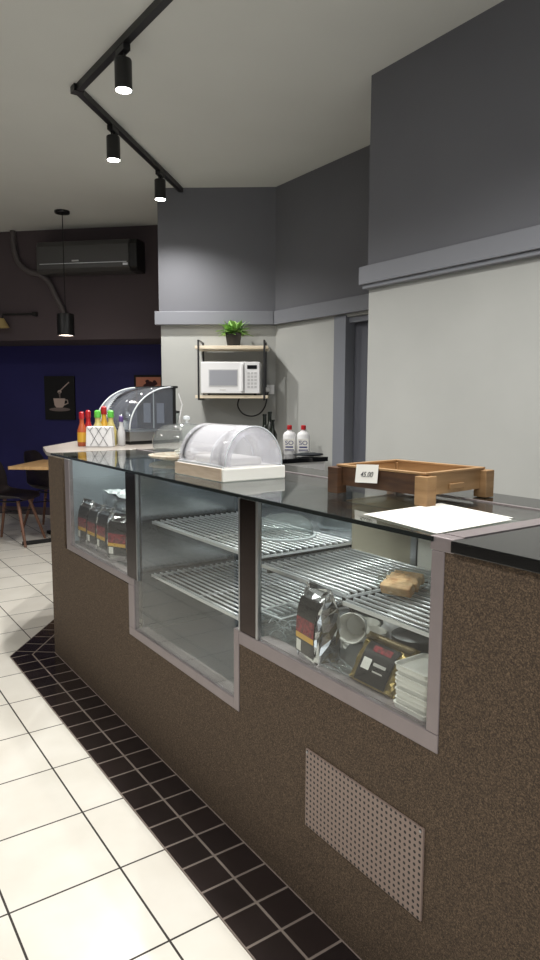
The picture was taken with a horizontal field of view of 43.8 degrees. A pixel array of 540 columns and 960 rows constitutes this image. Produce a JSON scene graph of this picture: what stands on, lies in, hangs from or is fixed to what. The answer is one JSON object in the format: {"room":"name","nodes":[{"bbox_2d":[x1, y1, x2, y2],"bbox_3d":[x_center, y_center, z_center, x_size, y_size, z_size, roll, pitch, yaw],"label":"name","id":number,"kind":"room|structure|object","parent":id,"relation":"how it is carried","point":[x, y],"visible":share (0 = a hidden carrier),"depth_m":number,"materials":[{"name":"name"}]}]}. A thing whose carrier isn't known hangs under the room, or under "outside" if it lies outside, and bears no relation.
{"room":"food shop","nodes":[
{"label":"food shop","id":0,"kind":"room"},
{"bbox_2d":[0,225,160,345],"bbox_3d":[-3.960,-2.088,7.591,6.300,1.103,0.720,1,7,10],"label":"wall","id":1,"kind":"structure","parent":0,"point":[106,309],"depth_m":6.89,"materials":[{"name":"paint"}]},
{"bbox_2d":[0,312,37,327],"bbox_3d":[-2.663,-1.654,6.924,0.470,0.160,0.218,1,7,10],"label":"wall lamp","id":2,"kind":"object","parent":1,"relation":"attached to","point":[3,324],"visible":1,"depth_m":6.96,"materials":[{"name":"black"}]},
{"bbox_2d":[10,230,66,312],"bbox_3d":[-2.361,-2.080,6.878,0.615,0.931,0.072,1,7,10],"label":"conduit pipe","id":3,"kind":"object","parent":1,"relation":"attached to","point":[17,260],"visible":0.85,"depth_m":6.86,"materials":[{"name":"grey"}]},
{"bbox_2d":[36,238,144,276],"bbox_3d":[-1.786,-2.215,6.689,1.055,0.310,0.239,1,7,10],"label":"air conditioner","id":4,"kind":"object","parent":1,"relation":"attached to","point":[114,256],"visible":1,"depth_m":6.60,"materials":[{"name":"grey plastic"}]},
{"bbox_2d":[0,344,161,506],"bbox_3d":[-4.066,-0.616,8.193,6.350,1.990,0.120,1,7,10],"label":"wall","id":5,"kind":"structure","parent":0,"point":[99,371],"depth_m":7.80,"materials":[{"name":"blue paint"}]},
{"bbox_2d":[0,506,49,514],"bbox_3d":[-4.179,0.333,8.257,6.150,0.090,0.015,1,7,10],"label":"baseboard","id":6,"kind":"structure","parent":5,"relation":"attached to","point":[39,510],"depth_m":8.02,"materials":[{"name":"paint"}]},
{"bbox_2d":[44,376,75,419],"bbox_3d":[-2.430,-0.949,7.776,0.370,0.500,0.034,1,7,10],"label":"picture","id":7,"kind":"object","parent":5,"relation":"attached to","point":[59,391],"visible":1,"depth_m":7.77,"materials":[{"name":"black paper"}]},
{"bbox_2d":[134,375,161,402],"bbox_3d":[-1.367,-1.022,7.577,0.340,0.320,0.027,1,7,10],"label":"picture","id":8,"kind":"object","parent":5,"relation":"attached to","point":[139,380],"visible":0.37,"depth_m":7.56,"materials":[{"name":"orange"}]},
{"bbox_2d":[0,513,252,959],"bbox_3d":[-1.927,0.923,3.974,7.600,0.060,14.500,-4,8,-34],"label":"floor","id":9,"kind":"structure","parent":0,"point":[82,877],"depth_m":2.05,"materials":[{"name":"white tile"}]},
{"bbox_2d":[0,462,45,547],"bbox_3d":[-2.474,0.187,6.412,0.488,0.832,0.456,1,7,5],"label":"shell chair","id":10,"kind":"object","parent":9,"relation":"on","point":[6,492],"visible":0.99,"depth_m":6.54,"materials":[{"name":"black"}]},
{"bbox_2d":[8,459,50,544],"bbox_3d":[-1.997,0.210,6.545,0.750,0.750,0.750,1,7,5],"label":"cafe table","id":11,"kind":"object","parent":9,"relation":"on","point":[42,464],"visible":0.21,"depth_m":6.33,"materials":[{"name":"brown wood"}]},
{"bbox_2d":[11,619,54,655],"bbox_3d":[-1.236,0.871,4.203,0.218,0.014,1.275,1,7,4],"label":"trim","id":12,"kind":"structure","parent":9,"relation":"on","point":[43,641],"depth_m":3.77,"materials":[{"name":"brown tile"}]},
{"bbox_2d":[23,450,49,526],"bbox_3d":[-2.310,0.110,7.068,0.488,0.832,0.456,1,7,11],"label":"shell chair","id":13,"kind":"object","parent":9,"relation":"on","point":[38,479],"visible":0.57,"depth_m":7.13,"materials":[{"name":"black plastic"}]},
{"bbox_2d":[10,652,361,959],"bbox_3d":[0.559,1.259,0.980,0.224,0.014,6.517,-4,8,-34],"label":"floor tile border","id":14,"kind":"structure","parent":9,"relation":"on","point":[270,921],"depth_m":2.11,"materials":[{"name":"brown tile"}]},
{"bbox_2d":[241,452,327,469],"bbox_3d":[0.068,0.290,5.090,0.515,0.948,0.520,-4,8,-34],"label":"base cabinet","id":15,"kind":"object","parent":9,"relation":"on","point":[315,462],"visible":0.13,"depth_m":4.89,"materials":[{"name":"grey laminate"}]},
{"bbox_2d":[241,452,327,463],"bbox_3d":[0.070,-0.165,5.036,0.515,0.033,0.520,-4,8,-34],"label":"countertop","id":16,"kind":"structure","parent":15,"relation":"on","point":[286,459],"depth_m":4.89,"materials":[{"name":"black"}]},
{"bbox_2d":[259,414,269,455],"bbox_3d":[-0.040,-0.340,5.048,0.077,0.310,0.077,-4,8,-34],"label":"bottle","id":17,"kind":"object","parent":16,"relation":"on","point":[263,451],"visible":0.79,"depth_m":5.03,"materials":[{"name":"black"}]},
{"bbox_2d":[267,412,271,430],"bbox_3d":[-0.002,-0.369,5.237,0.080,0.324,0.080,-4,8,-34],"label":"bottle","id":18,"kind":"object","parent":16,"relation":"on","point":[269,413],"visible":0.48,"depth_m":5.21,"materials":[{"name":"black glass"}]},
{"bbox_2d":[270,420,276,454],"bbox_3d":[0.023,-0.330,5.161,0.066,0.266,0.066,-4,8,-34],"label":"bottle","id":19,"kind":"object","parent":16,"relation":"on","point":[272,431],"visible":0.6,"depth_m":5.14,"materials":[{"name":"black"}]},
{"bbox_2d":[283,425,295,454],"bbox_3d":[0.149,-0.308,5.146,0.099,0.225,0.076,1,7,3],"label":"bottle","id":20,"kind":"object","parent":16,"relation":"on","point":[289,437],"visible":1,"depth_m":5.12,"materials":[{"name":"white plastic"}]},
{"bbox_2d":[297,425,309,452],"bbox_3d":[0.255,-0.306,5.134,0.099,0.225,0.076,1,7,3],"label":"bottle","id":21,"kind":"object","parent":16,"relation":"on","point":[303,437],"visible":0.97,"depth_m":5.10,"materials":[{"name":"white plastic"}]},
{"bbox_2d":[293,452,322,455],"bbox_3d":[0.286,-0.191,4.988,0.232,0.028,0.126,-1,7,-6],"label":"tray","id":22,"kind":"object","parent":16,"relation":"on","point":[304,453],"visible":1,"depth_m":4.95,"materials":[{"name":"grey plastic"}]},
{"bbox_2d":[43,441,539,959],"bbox_3d":[0.408,0.561,2.201,1.034,1.091,5.820,-4,8,-34],"label":"display counter","id":23,"kind":"object","parent":9,"relation":"on","point":[409,837],"depth_m":1.78,"materials":[{"name":"brown stone"}]},
{"bbox_2d":[77,412,85,445],"bbox_3d":[-1.099,-0.299,3.931,0.055,0.201,0.055,-4,8,-34],"label":"sauce bottle","id":24,"kind":"object","parent":23,"relation":"on","point":[81,432],"visible":0.89,"depth_m":3.91,"materials":[{"name":"orange"}]},
{"bbox_2d":[78,498,94,546],"bbox_3d":[-0.886,0.205,3.294,0.077,0.225,0.130,-5,8,-37],"label":"coffee bag","id":25,"kind":"object","parent":23,"relation":"on","point":[84,508],"visible":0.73,"depth_m":3.27,"materials":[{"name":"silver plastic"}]},
{"bbox_2d":[85,410,91,426],"bbox_3d":[-1.084,-0.312,4.013,0.056,0.208,0.056,-4,8,-34],"label":"sauce bottle","id":26,"kind":"object","parent":23,"relation":"on","point":[87,412],"visible":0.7,"depth_m":4.00,"materials":[{"name":"red plastic"}]},
{"bbox_2d":[87,502,102,551],"bbox_3d":[-0.812,0.220,3.188,0.077,0.220,0.132,-4,8,-34],"label":"coffee bag","id":27,"kind":"object","parent":23,"relation":"on","point":[94,511],"visible":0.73,"depth_m":3.16,"materials":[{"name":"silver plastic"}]},
{"bbox_2d":[94,410,101,425],"bbox_3d":[-1.018,-0.309,3.980,0.070,0.209,0.070,-4,8,-34],"label":"sauce bottle","id":28,"kind":"object","parent":23,"relation":"on","point":[97,413],"visible":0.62,"depth_m":3.96,"materials":[{"name":"yellow plastic"}]},
{"bbox_2d":[86,426,114,446],"bbox_3d":[-0.980,-0.252,3.886,0.155,0.118,0.073,0,7,0],"label":"napkin holder","id":29,"kind":"object","parent":23,"relation":"on","point":[96,436],"visible":1,"depth_m":3.85,"materials":[{"name":"white metal"}]},
{"bbox_2d":[101,406,107,425],"bbox_3d":[-0.995,-0.327,4.037,0.060,0.232,0.060,-4,8,-34],"label":"sauce bottle","id":30,"kind":"object","parent":23,"relation":"on","point":[104,422],"visible":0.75,"depth_m":4.02,"materials":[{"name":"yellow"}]},
{"bbox_2d":[97,504,115,556],"bbox_3d":[-0.737,0.231,3.080,0.083,0.225,0.135,-4,8,-34],"label":"coffee bag","id":31,"kind":"object","parent":23,"relation":"on","point":[104,515],"visible":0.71,"depth_m":3.05,"materials":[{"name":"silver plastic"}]},
{"bbox_2d":[107,410,116,445],"bbox_3d":[-0.942,-0.309,3.984,0.065,0.209,0.065,-4,8,-34],"label":"sauce bottle","id":32,"kind":"object","parent":23,"relation":"on","point":[110,414],"visible":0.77,"depth_m":3.97,"materials":[{"name":"yellow plastic"}]},
{"bbox_2d":[103,489,125,513],"bbox_3d":[-0.645,0.190,3.235,0.206,0.270,0.340,-4,8,-34],"label":"coffee bag","id":33,"kind":"object","parent":23,"relation":"on","point":[116,498],"visible":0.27,"depth_m":3.19,"materials":[{"name":"white metal"}]},
{"bbox_2d":[108,512,126,562],"bbox_3d":[-0.649,0.252,2.963,0.133,0.210,0.082,4,8,29],"label":"coffee bag","id":34,"kind":"object","parent":23,"relation":"on","point":[117,542],"visible":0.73,"depth_m":2.94,"materials":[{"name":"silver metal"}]},
{"bbox_2d":[117,415,124,445],"bbox_3d":[-0.879,-0.292,3.974,0.046,0.178,0.046,-4,8,-34],"label":"sauce bottle","id":35,"kind":"object","parent":23,"relation":"on","point":[121,432],"visible":1,"depth_m":3.96,"materials":[{"name":"grey plastic"}]},
{"bbox_2d":[99,386,182,444],"bbox_3d":[-0.844,-0.422,4.308,0.388,0.358,0.429,-6,9,-44],"label":"display case","id":36,"kind":"object","parent":23,"relation":"on","point":[156,405],"visible":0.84,"depth_m":4.30,"materials":[{"name":"silver metal"}]},
{"bbox_2d":[117,428,179,440],"bbox_3d":[-0.851,-0.294,4.331,0.380,0.058,0.400,-6,9,-44],"label":"tray","id":37,"kind":"object","parent":36,"relation":"on","point":[136,434],"depth_m":4.20,"materials":[{"name":"silver metal"}]},
{"bbox_2d":[148,416,220,460],"bbox_3d":[-0.380,-0.195,3.072,0.350,0.198,0.350,-4,8,-34],"label":"cake dome","id":38,"kind":"object","parent":23,"relation":"on","point":[169,456],"visible":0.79,"depth_m":3.06,"materials":[{"name":"clear plastic"}]},
{"bbox_2d":[174,448,198,455],"bbox_3d":[-0.374,-0.129,3.081,0.119,0.039,0.135,-4,8,-34],"label":"tissue","id":39,"kind":"object","parent":38,"relation":"on","point":[189,451],"visible":0.81,"depth_m":3.04,"materials":[{"name":"white paper"}]},
{"bbox_2d":[175,423,284,481],"bbox_3d":[-0.150,-0.109,2.432,0.259,0.186,0.345,-4,8,-34],"label":"dome","id":40,"kind":"object","parent":23,"relation":"on","point":[271,469],"visible":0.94,"depth_m":2.34,"materials":[{"name":"clear plastic"}]},
{"bbox_2d":[195,453,260,465],"bbox_3d":[-0.155,-0.076,2.442,0.150,0.026,0.230,-4,8,-34],"label":"folded napkins","id":41,"kind":"object","parent":40,"relation":"on","point":[234,459],"visible":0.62,"depth_m":2.38,"materials":[{"name":"white paper"}]},
{"bbox_2d":[151,560,343,624],"bbox_3d":[-0.101,0.402,2.473,0.408,0.028,0.699,-4,8,-34],"label":"wire shelf","id":42,"kind":"object","parent":23,"relation":"attached to","point":[179,573],"visible":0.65,"depth_m":2.46,"materials":[{"name":"silver metal"}]},
{"bbox_2d":[152,511,351,560],"bbox_3d":[-0.092,0.194,2.442,0.402,0.028,0.717,-4,8,-34],"label":"wire shelf","id":43,"kind":"object","parent":23,"relation":"attached to","point":[223,517],"visible":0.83,"depth_m":2.35,"materials":[{"name":"silver metal"}]},
{"bbox_2d":[262,512,315,541],"bbox_3d":[0.052,0.152,2.332,0.216,0.078,0.216,-4,8,-34],"label":"lid","id":44,"kind":"object","parent":43,"relation":"on","point":[309,531],"visible":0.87,"depth_m":2.33,"materials":[{"name":"plastic"}]},
{"bbox_2d":[261,602,297,619],"bbox_3d":[0.045,0.427,2.011,0.126,0.078,0.106,-6,9,-40],"label":"clear plastic box","id":45,"kind":"object","parent":23,"relation":"on","point":[287,602],"visible":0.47,"depth_m":1.99,"materials":[{"name":"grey plastic"}]},
{"bbox_2d":[269,615,295,637],"bbox_3d":[0.044,0.427,2.011,0.138,0.061,0.112,-4,8,-34],"label":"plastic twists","id":46,"kind":"object","parent":45,"relation":"in","point":[272,618],"visible":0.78,"depth_m":1.99,"materials":[{"name":"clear plastic"}]},
{"bbox_2d":[296,581,340,667],"bbox_3d":[0.129,0.385,1.789,0.088,0.213,0.116,-3,8,-28],"label":"coffee bag","id":47,"kind":"object","parent":23,"relation":"on","point":[318,627],"visible":0.98,"depth_m":1.75,"materials":[{"name":"silver metal"}]},
{"bbox_2d":[329,660,351,676],"bbox_3d":[0.184,0.483,1.719,0.083,0.028,0.139,-4,8,-34],"label":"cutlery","id":48,"kind":"object","parent":23,"relation":"on","point":[329,660],"visible":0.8,"depth_m":1.71,"materials":[{"name":"clear plastic"}]},
{"bbox_2d":[340,640,348,648],"bbox_3d":[0.171,0.431,1.902,0.098,0.078,0.078,4,8,26],"label":"paper cup","id":49,"kind":"object","parent":23,"relation":"on","point":[344,645],"visible":0.15,"depth_m":1.89,"materials":[{"name":"white paper"}]},
{"bbox_2d":[262,549,430,600],"bbox_3d":[0.238,0.274,1.993,0.376,0.029,0.392,-4,8,-34],"label":"wire shelf","id":50,"kind":"object","parent":23,"relation":"attached to","point":[354,558],"visible":0.79,"depth_m":1.98,"materials":[{"name":"silver metal"}]},
{"bbox_2d":[305,748,424,920],"bbox_3d":[0.213,0.833,1.617,0.006,0.214,0.410,-4,8,-34],"label":"vent grille","id":51,"kind":"object","parent":23,"relation":"attached to","point":[380,839],"depth_m":1.59,"materials":[{"name":"silver metal"}]},
{"bbox_2d":[360,617,380,641],"bbox_3d":[0.274,0.444,1.989,0.108,0.050,0.108,-4,8,-34],"label":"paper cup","id":52,"kind":"object","parent":23,"relation":"on","point":[370,621],"visible":0.23,"depth_m":2.02,"materials":[{"name":"white paper"}]},
{"bbox_2d":[362,626,387,643],"bbox_3d":[0.283,0.447,1.825,0.069,0.083,0.069,-4,8,-34],"label":"paper cup","id":53,"kind":"object","parent":23,"relation":"on","point":[376,629],"visible":0.33,"depth_m":1.85,"materials":[{"name":"white paper"}]},
{"bbox_2d":[340,612,366,643],"bbox_3d":[0.226,0.387,1.800,0.082,0.089,0.111,2,7,18],"label":"paper cup","id":54,"kind":"object","parent":53,"relation":"on","point":[352,624],"visible":0.98,"depth_m":1.83,"materials":[{"name":"white paper"}]},
{"bbox_2d":[349,631,420,698],"bbox_3d":[0.273,0.454,1.627,0.093,0.126,0.168,-5,8,-35],"label":"coffee bag","id":55,"kind":"object","parent":23,"relation":"on","point":[374,667],"visible":0.83,"depth_m":1.61,"materials":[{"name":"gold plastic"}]},
{"bbox_2d":[342,581,430,637],"bbox_3d":[0.445,0.325,1.672,0.384,0.029,0.366,-4,8,-34],"label":"wire shelf","id":56,"kind":"object","parent":23,"relation":"attached to","point":[366,607],"visible":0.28,"depth_m":1.66,"materials":[{"name":"silver metal"}]},
{"bbox_2d":[377,568,429,597],"bbox_3d":[0.354,0.268,1.797,0.140,0.047,0.204,4,8,26],"label":"pack","id":57,"kind":"object","parent":56,"relation":"on","point":[398,583],"visible":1,"depth_m":1.75,"materials":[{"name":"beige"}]},
{"bbox_2d":[381,602,427,638],"bbox_3d":[0.368,0.404,1.816,0.127,0.154,0.127,1,7,3],"label":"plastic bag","id":58,"kind":"object","parent":23,"relation":"on","point":[389,627],"visible":0.13,"depth_m":1.79,"materials":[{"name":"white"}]},
{"bbox_2d":[391,627,428,653],"bbox_3d":[0.364,0.442,1.684,0.122,0.126,0.122,7,9,43],"label":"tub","id":59,"kind":"object","parent":23,"relation":"on","point":[419,642],"visible":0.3,"depth_m":1.63,"materials":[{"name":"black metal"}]},
{"bbox_2d":[409,646,428,653],"bbox_3d":[0.364,0.450,1.685,0.120,0.111,0.120,7,9,43],"label":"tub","id":60,"kind":"object","parent":59,"relation":"in","point":[424,649],"depth_m":1.62,"materials":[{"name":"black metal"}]},
{"bbox_2d":[328,459,493,506],"bbox_3d":[0.405,0.000,1.959,0.308,0.085,0.362,-5,9,-39],"label":"wooden tray","id":61,"kind":"object","parent":23,"relation":"on","point":[423,480],"visible":0.99,"depth_m":1.88,"materials":[{"name":"brown wood"}]},
{"bbox_2d":[355,464,378,482],"bbox_3d":[0.273,-0.018,1.897,0.010,0.056,0.085,-6,9,-40],"label":"price card","id":62,"kind":"object","parent":61,"relation":"attached to","point":[365,473],"visible":1,"depth_m":1.90,"materials":[{"name":"white paper"}]},
{"bbox_2d":[364,503,512,518],"bbox_3d":[0.404,0.084,1.608,0.300,0.001,0.248,-4,8,-34],"label":"menu sheet","id":63,"kind":"object","parent":23,"relation":"on","point":[507,517],"visible":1,"depth_m":1.67,"materials":[{"name":"white paper"}]},
{"bbox_2d":[368,505,511,533],"bbox_3d":[0.397,0.087,1.565,0.311,0.001,0.252,-4,8,-34],"label":"menu sheet","id":64,"kind":"object","parent":63,"relation":"on","point":[437,519],"visible":1,"depth_m":1.55,"materials":[{"name":"white paper"}]},
{"bbox_3d":[0.351,0.519,1.510,0.104,0.015,0.104,-5,8,-36],"label":"tray","id":65,"kind":"object","parent":23,"relation":"on","visible":0},
{"bbox_2d":[393,699,425,720],"bbox_3d":[0.346,0.508,1.510,0.104,0.014,0.104,-4,8,-33],"label":"tray","id":66,"kind":"object","parent":65,"relation":"on","point":[418,716],"visible":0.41,"depth_m":1.48,"materials":[{"name":"white plastic"}]},
{"bbox_2d":[395,694,426,715],"bbox_3d":[0.350,0.497,1.512,0.104,0.014,0.104,-5,8,-36],"label":"tray","id":67,"kind":"object","parent":66,"relation":"on","point":[398,700],"visible":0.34,"depth_m":1.49,"materials":[{"name":"white plastic"}]},
{"bbox_2d":[397,695,426,712],"bbox_3d":[0.351,0.486,1.506,0.104,0.014,0.104,-4,8,-33],"label":"tray","id":68,"kind":"object","parent":67,"relation":"on","point":[414,705],"visible":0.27,"depth_m":1.47,"materials":[{"name":"white plastic"}]},
{"bbox_2d":[395,686,426,707],"bbox_3d":[0.348,0.475,1.504,0.104,0.014,0.104,-5,8,-35],"label":"tray","id":69,"kind":"object","parent":68,"relation":"on","point":[399,692],"visible":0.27,"depth_m":1.48,"materials":[{"name":"white plastic"}]},
{"bbox_2d":[395,680,426,701],"bbox_3d":[0.350,0.463,1.509,0.104,0.014,0.104,-4,8,-33],"label":"tray","id":70,"kind":"object","parent":69,"relation":"on","point":[417,695],"visible":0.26,"depth_m":1.47,"materials":[{"name":"white plastic"}]},
{"bbox_2d":[395,675,426,697],"bbox_3d":[0.349,0.452,1.505,0.104,0.014,0.104,-5,8,-35],"label":"tray","id":71,"kind":"object","parent":70,"relation":"on","point":[406,686],"visible":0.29,"depth_m":1.48,"materials":[{"name":"white plastic"}]},
{"bbox_2d":[395,671,426,693],"bbox_3d":[0.349,0.442,1.499,0.104,0.014,0.104,-4,8,-34],"label":"tray","id":72,"kind":"object","parent":71,"relation":"on","point":[409,682],"visible":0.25,"depth_m":1.47,"materials":[{"name":"white plastic"}]},
{"bbox_2d":[398,669,427,686],"bbox_3d":[0.352,0.430,1.502,0.104,0.014,0.104,-5,8,-35],"label":"tray","id":73,"kind":"object","parent":72,"relation":"on","point":[418,681],"visible":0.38,"depth_m":1.47,"materials":[{"name":"white plastic"}]},
{"bbox_2d":[395,653,427,681],"bbox_3d":[0.348,0.419,1.502,0.104,0.014,0.104,-4,8,-34],"label":"tray","id":74,"kind":"object","parent":73,"relation":"on","point":[416,666],"visible":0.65,"depth_m":1.51,"materials":[{"name":"white paper"}]},
{"bbox_3d":[-0.673,0.253,5.504,0.520,0.918,0.540,0,7,2],"label":"cabinet","id":75,"kind":"object","parent":9,"relation":"on","visible":0},
{"bbox_2d":[176,410,181,440],"bbox_3d":[-0.797,-0.394,5.523,0.120,0.362,0.160,0,7,2],"label":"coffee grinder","id":76,"kind":"object","parent":75,"relation":"on","point":[177,428],"visible":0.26,"depth_m":5.53,"materials":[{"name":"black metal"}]},
{"bbox_2d":[157,187,275,453],"bbox_3d":[-0.380,-0.859,5.714,1.092,3.080,0.120,0,7,2],"label":"wall","id":77,"kind":"structure","parent":0,"point":[217,245],"depth_m":5.57,"materials":[{"name":"grey paint"}]},
{"bbox_2d":[155,311,273,324],"bbox_3d":[-0.463,-1.345,5.594,0.987,0.108,0.070,0,7,2],"label":"trim","id":78,"kind":"structure","parent":77,"relation":"attached to","point":[161,317],"depth_m":5.56,"materials":[{"name":"grey paint"}]},
{"bbox_2d":[195,340,268,399],"bbox_3d":[-0.302,-0.890,5.491,0.580,0.475,0.305,0,7,2],"label":"wall shelf","id":79,"kind":"object","parent":77,"relation":"attached to","point":[264,348],"visible":0.98,"depth_m":5.37,"materials":[{"name":"brown wood"}]},
{"bbox_2d":[201,362,261,394],"bbox_3d":[-0.310,-0.823,5.477,0.470,0.262,0.323,0,7,2],"label":"microwave oven","id":80,"kind":"object","parent":79,"relation":"on","point":[216,377],"visible":0.96,"depth_m":5.33,"materials":[{"name":"white plastic"}]},
{"bbox_2d":[216,320,253,345],"bbox_3d":[-0.284,-1.191,5.447,0.314,0.220,0.289,0,7,-3],"label":"potted plant","id":81,"kind":"object","parent":79,"relation":"on","point":[233,334],"visible":1,"depth_m":5.41,"materials":[{"name":"green plant"}]},
{"bbox_2d":[237,398,266,416],"bbox_3d":[-0.149,-0.609,5.646,0.242,0.149,0.077,0,7,2],"label":"cable","id":82,"kind":"object","parent":77,"relation":"attached to","point":[239,398],"depth_m":5.61,"materials":[{"name":"black plastic"}]},
{"bbox_2d":[266,385,273,394],"bbox_3d":[0.002,-0.752,5.623,0.058,0.074,0.077,0,7,2],"label":"wall socket","id":83,"kind":"object","parent":77,"relation":"attached to","point":[269,389],"depth_m":5.63,"materials":[{"name":"white plastic"}]},
{"bbox_2d":[177,460,284,481],"bbox_3d":[-0.148,-0.039,2.442,0.255,0.045,0.345,-4,8,-34],"label":"tray","id":84,"kind":"object","parent":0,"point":[271,469],"depth_m":2.32,"materials":[{"name":"white plastic"}]},
{"bbox_2d":[0,0,503,231],"bbox_3d":[-1.917,-2.215,3.602,7.600,0.100,14.500,-4,8,-34],"label":"ceiling","id":85,"kind":"structure","parent":0,"point":[225,93],"depth_m":3.77,"materials":[{"name":"paint"}]},
{"bbox_2d":[54,209,74,336],"bbox_3d":[-1.910,-1.910,6.239,0.156,1.124,0.156,-4,8,-34],"label":"pendant lamp","id":86,"kind":"object","parent":85,"relation":"hanging from","point":[65,321],"visible":1,"depth_m":6.22,"materials":[{"name":"black metal"}]},
{"bbox_2d":[70,0,182,191],"bbox_3d":[-0.331,-2.076,3.056,0.989,0.037,4.904,-2,7,-20],"label":"track","id":87,"kind":"object","parent":85,"relation":"attached to","point":[156,7],"visible":1,"depth_m":3.57,"materials":[{"name":"black metal"}]},
{"bbox_2d":[106,124,119,162],"bbox_3d":[-0.978,-2.097,4.196,0.084,0.196,0.100,1,7,10],"label":"track spotlight","id":88,"kind":"object","parent":87,"relation":"attached to","point":[112,140],"visible":1,"depth_m":4.17,"materials":[{"name":"black metal"}]},
{"bbox_2d":[114,42,131,93],"bbox_3d":[-0.709,-1.984,3.246,0.084,0.196,0.100,-4,8,-34],"label":"track spotlight","id":89,"kind":"object","parent":87,"relation":"attached to","point":[122,63],"visible":1,"depth_m":3.22,"materials":[{"name":"black metal"}]},
{"bbox_2d":[154,170,165,200],"bbox_3d":[-0.820,-2.194,5.017,0.084,0.196,0.100,1,7,10],"label":"track spotlight","id":90,"kind":"object","parent":87,"relation":"attached to","point":[159,183],"visible":1,"depth_m":4.99,"materials":[{"name":"black metal"}]},
{"bbox_2d":[275,311,368,469],"bbox_3d":[0.468,-0.254,5.210,0.120,2.002,2.370,-4,8,-34],"label":"wall","id":91,"kind":"structure","parent":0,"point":[304,349],"depth_m":5.29,"materials":[{"name":"paint"}]},
{"bbox_2d":[332,315,367,465],"bbox_3d":[0.828,-0.175,4.684,0.131,1.972,1.065,-4,8,-34],"label":"door","id":92,"kind":"structure","parent":91,"relation":"attached to","point":[350,333],"depth_m":4.94,"materials":[{"name":"grey paint"}]},
{"bbox_2d":[275,145,369,310],"bbox_3d":[0.469,-1.812,5.023,0.130,1.020,2.370,-4,8,-34],"label":"wall","id":93,"kind":"structure","parent":0,"point":[322,213],"depth_m":5.00,"materials":[{"name":"grey paint"}]},
{"bbox_2d":[273,294,368,324],"bbox_3d":[0.551,-1.254,4.860,0.070,0.108,1.880,-4,8,-34],"label":"trim","id":94,"kind":"structure","parent":93,"relation":"attached to","point":[360,303],"depth_m":5.02,"materials":[{"name":"grey paint"}]},
{"bbox_2d":[366,0,539,498],"bbox_3d":[2.275,-0.344,1.438,0.200,3.080,5.830,-4,8,-34],"label":"wall","id":95,"kind":"structure","parent":0,"point":[455,129],"depth_m":3.18,"materials":[{"name":"grey paint"}]},
{"bbox_2d":[359,225,539,289],"bbox_3d":[2.183,-0.827,1.337,0.065,0.118,5.865,-4,8,-34],"label":"trim","id":96,"kind":"structure","parent":95,"relation":"attached to","point":[520,244],"depth_m":3.17,"materials":[{"name":"grey paint"}]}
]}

